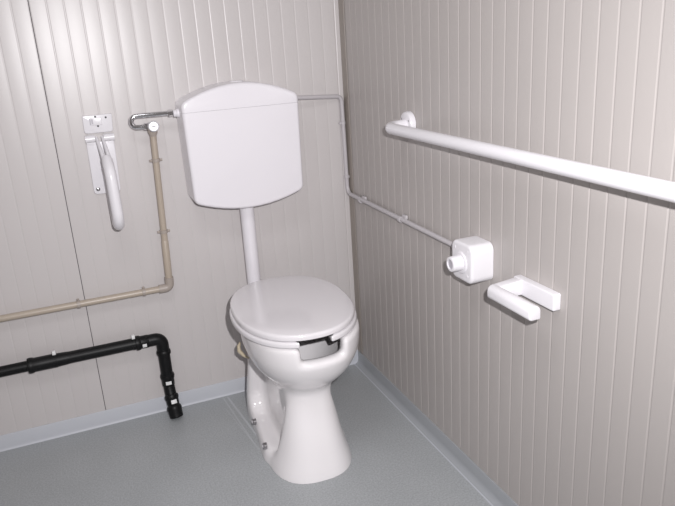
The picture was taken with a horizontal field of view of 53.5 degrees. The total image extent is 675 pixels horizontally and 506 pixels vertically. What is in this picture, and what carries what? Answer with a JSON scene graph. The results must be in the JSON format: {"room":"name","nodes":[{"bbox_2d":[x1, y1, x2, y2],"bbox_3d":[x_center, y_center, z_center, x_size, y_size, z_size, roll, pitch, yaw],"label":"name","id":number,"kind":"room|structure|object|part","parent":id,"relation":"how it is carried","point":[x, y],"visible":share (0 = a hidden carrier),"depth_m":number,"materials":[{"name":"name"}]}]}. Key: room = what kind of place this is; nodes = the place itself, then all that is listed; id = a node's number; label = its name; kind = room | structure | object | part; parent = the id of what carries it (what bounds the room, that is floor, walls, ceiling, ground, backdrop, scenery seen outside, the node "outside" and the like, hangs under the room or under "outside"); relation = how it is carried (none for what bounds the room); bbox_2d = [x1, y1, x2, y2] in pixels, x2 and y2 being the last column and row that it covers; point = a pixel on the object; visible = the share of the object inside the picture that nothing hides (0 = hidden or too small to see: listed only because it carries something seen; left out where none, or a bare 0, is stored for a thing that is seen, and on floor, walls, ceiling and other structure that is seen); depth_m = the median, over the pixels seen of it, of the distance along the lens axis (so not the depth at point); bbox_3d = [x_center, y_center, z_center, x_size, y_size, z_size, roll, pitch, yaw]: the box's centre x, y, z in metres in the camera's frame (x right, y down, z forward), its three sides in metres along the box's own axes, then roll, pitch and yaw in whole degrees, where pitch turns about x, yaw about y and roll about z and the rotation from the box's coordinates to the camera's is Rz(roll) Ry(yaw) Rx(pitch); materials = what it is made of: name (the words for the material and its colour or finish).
{"room":"public restroom","nodes":[
{"label":"public restroom","id":0,"kind":"room"},
{"bbox_2d":[0,0,357,434],"bbox_3d":[-0.883,-0.511,2.137,1.990,2.440,0.008,-10,19,-20],"label":"wall","id":1,"kind":"structure","parent":0,"point":[62,62],"depth_m":2.32,"materials":[{"name":"beige paint"}]},
{"bbox_2d":[0,130,173,321],"bbox_3d":[-1.165,-0.037,2.122,1.254,0.580,0.033,-10,19,-20],"label":"pipe","id":2,"kind":"object","parent":1,"relation":"attached to","point":[169,281],"visible":0.94,"depth_m":2.31,"materials":[{"name":"beige plastic"}]},
{"bbox_2d":[147,130,157,136],"bbox_3d":[-0.619,-0.403,2.245,0.033,0.027,0.033,-10,19,-20],"label":"socket","id":3,"kind":"object","parent":2,"relation":"attached to","point":[152,134],"depth_m":2.24,"materials":[{"name":"beige plastic"}]},
{"bbox_2d":[148,120,158,131],"bbox_3d":[-0.611,-0.421,2.215,0.037,0.037,0.047,-10,19,-20],"label":"valve","id":4,"kind":"object","parent":2,"relation":"attached to","point":[153,126],"visible":1,"depth_m":2.19,"materials":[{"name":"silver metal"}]},
{"bbox_2d":[0,333,182,418],"bbox_3d":[-1.147,0.543,2.271,1.193,0.351,0.099,-10,19,-20],"label":"drain pipe","id":5,"kind":"object","parent":1,"relation":"attached to","point":[31,365],"visible":1,"depth_m":2.38,"materials":[{"name":"black plastic"}]},
{"bbox_2d":[165,392,182,418],"bbox_3d":[-0.610,0.569,2.495,0.056,0.098,0.077,-10,19,-20],"label":"pipe end","id":6,"kind":"object","parent":5,"relation":"attached to","point":[174,408],"depth_m":2.48,"materials":[{"name":"black plastic"}]},
{"bbox_2d":[82,113,124,229],"bbox_3d":[-0.745,-0.256,2.167,0.096,0.365,0.178,-10,19,-20],"label":"grab rail","id":7,"kind":"object","parent":1,"relation":"attached to","point":[101,154],"visible":1,"depth_m":2.19,"materials":[{"name":"metal"}]},
{"bbox_3d":[-0.787,-0.429,2.183,0.036,0.025,0.004,-10,19,-20],"label":"latch plate","id":8,"kind":"part","parent":7,"relation":"part of","materials":[{"name":"white metal"}]},
{"bbox_3d":[-0.784,-0.424,2.194,0.094,0.058,0.010,-10,19,-20],"label":"wall plate","id":9,"kind":"part","parent":7,"relation":"part of","materials":[{"name":"white metal"}]},
{"bbox_3d":[-0.765,-0.333,2.159,0.014,0.075,0.109,-13,20,-26],"label":"hinge arm","id":10,"kind":"part","parent":7,"relation":"part of"},
{"bbox_3d":[-0.780,-0.287,2.238,0.090,0.174,0.008,-10,19,-20],"label":"plate","id":11,"kind":"part","parent":7,"relation":"part of","materials":[{"name":"white metal"}]},
{"bbox_3d":[-0.749,-0.336,2.166,0.014,0.075,0.109,-12,20,-25],"label":"hinge arm","id":12,"kind":"part","parent":7,"relation":"part of"},
{"bbox_3d":[-0.731,-0.197,2.175,0.039,0.248,0.151,-10,19,-20],"label":"rail","id":13,"kind":"part","parent":7,"relation":"part of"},
{"bbox_2d":[0,350,357,451],"bbox_3d":[-0.810,0.601,2.490,1.950,0.060,0.009,-10,19,-20],"label":"baseboard","id":14,"kind":"structure","parent":1,"relation":"attached to","point":[9,441],"depth_m":2.48,"materials":[{"name":"plastic"}]},
{"bbox_2d":[173,80,302,208],"bbox_3d":[-0.343,-0.378,2.329,0.419,0.431,0.130,-10,19,-20],"label":"cistern","id":15,"kind":"object","parent":1,"relation":"attached to","point":[240,142],"visible":1,"depth_m":2.27,"materials":[{"name":"white plastic"}]},
{"bbox_2d":[129,109,172,129],"bbox_3d":[-0.614,-0.436,2.206,0.144,0.060,0.021,-10,19,-20],"label":"tube","id":16,"kind":"object","parent":15,"relation":"attached to","point":[169,113],"visible":0.98,"depth_m":2.19,"materials":[{"name":"silver metal"}]},
{"bbox_2d":[240,207,260,283],"bbox_3d":[-0.308,-0.004,2.436,0.066,0.369,0.114,-10,19,-20],"label":"pipe","id":17,"kind":"object","parent":15,"relation":"attached to","point":[247,215],"visible":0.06,"depth_m":2.43,"materials":[{"name":"white plastic"}]},
{"bbox_2d":[0,365,490,505],"bbox_3d":[-0.269,1.029,1.247,2.050,0.050,2.950,-10,19,-20],"label":"floor","id":18,"kind":"structure","parent":0,"point":[208,455],"depth_m":2.21,"materials":[{"name":"grey plastic"}]},
{"bbox_2d":[229,276,358,483],"bbox_3d":[-0.139,0.397,2.244,0.388,0.519,0.560,-9,19,-17],"label":"toilet","id":19,"kind":"object","parent":18,"relation":"on","point":[299,334],"visible":1,"depth_m":2.10,"materials":[{"name":"white ceramic"}]},
{"bbox_3d":[-0.149,0.165,2.153,0.377,0.021,0.523,-9,19,-17],"label":"lid","id":20,"kind":"part","parent":19,"relation":"part of","materials":[{"name":"white plastic"}]},
{"bbox_3d":[-0.144,0.189,2.152,0.388,0.018,0.500,-9,19,-17],"label":"seat","id":21,"kind":"part","parent":19,"relation":"part of","materials":[{"name":"white plastic"}]},
{"bbox_2d":[344,0,674,505],"bbox_3d":[0.562,-0.297,1.195,0.002,2.440,2.870,-10,19,-20],"label":"wall","id":22,"kind":"structure","parent":0,"point":[574,404],"depth_m":1.60,"materials":[{"name":"beige paint"}]},
{"bbox_2d":[338,0,362,353],"bbox_3d":[0.024,-0.697,2.438,0.003,2.341,0.045,-10,19,-20],"label":"trim","id":23,"kind":"structure","parent":22,"relation":"attached to","point":[340,2],"depth_m":2.54,"materials":[{"name":"grey metal"}]},
{"bbox_2d":[297,94,452,246],"bbox_3d":[0.096,-0.282,2.135,0.226,0.407,0.854,-10,19,-20],"label":"tube","id":24,"kind":"object","parent":22,"relation":"attached to","point":[402,219],"visible":0.91,"depth_m":2.43,"materials":[{"name":"grey plastic"}]},
{"bbox_2d":[354,351,518,505],"bbox_3d":[0.618,0.815,1.561,0.022,0.055,2.850,-10,19,-20],"label":"baseboard","id":25,"kind":"structure","parent":22,"relation":"attached to","point":[458,458],"depth_m":2.23,"materials":[{"name":"grey plastic"}]},
{"bbox_2d":[446,236,493,283],"bbox_3d":[0.344,0.021,1.787,0.101,0.107,0.100,-10,19,-20],"label":"box","id":26,"kind":"object","parent":22,"relation":"attached to","point":[471,260],"visible":1,"depth_m":1.76,"materials":[{"name":"white plastic"}]},
{"bbox_2d":[487,275,560,320],"bbox_3d":[0.439,0.103,1.574,0.101,0.042,0.171,-10,19,-20],"label":"toilet paper holder","id":27,"kind":"object","parent":22,"relation":"attached to","point":[505,293],"visible":1,"depth_m":1.57,"materials":[{"name":"white plastic"}]},
{"bbox_3d":[0.416,0.086,1.633,0.071,0.040,0.028,-10,19,-20],"label":"arm","id":28,"kind":"part","parent":27,"relation":"part of"},
{"bbox_2d":[385,111,674,202],"bbox_3d":[0.434,-0.209,1.433,0.101,0.075,1.437,-10,19,-20],"label":"grab bar","id":29,"kind":"object","parent":22,"relation":"attached to","point":[657,188],"visible":1,"depth_m":1.35,"materials":[{"name":"metal"}]}
]}

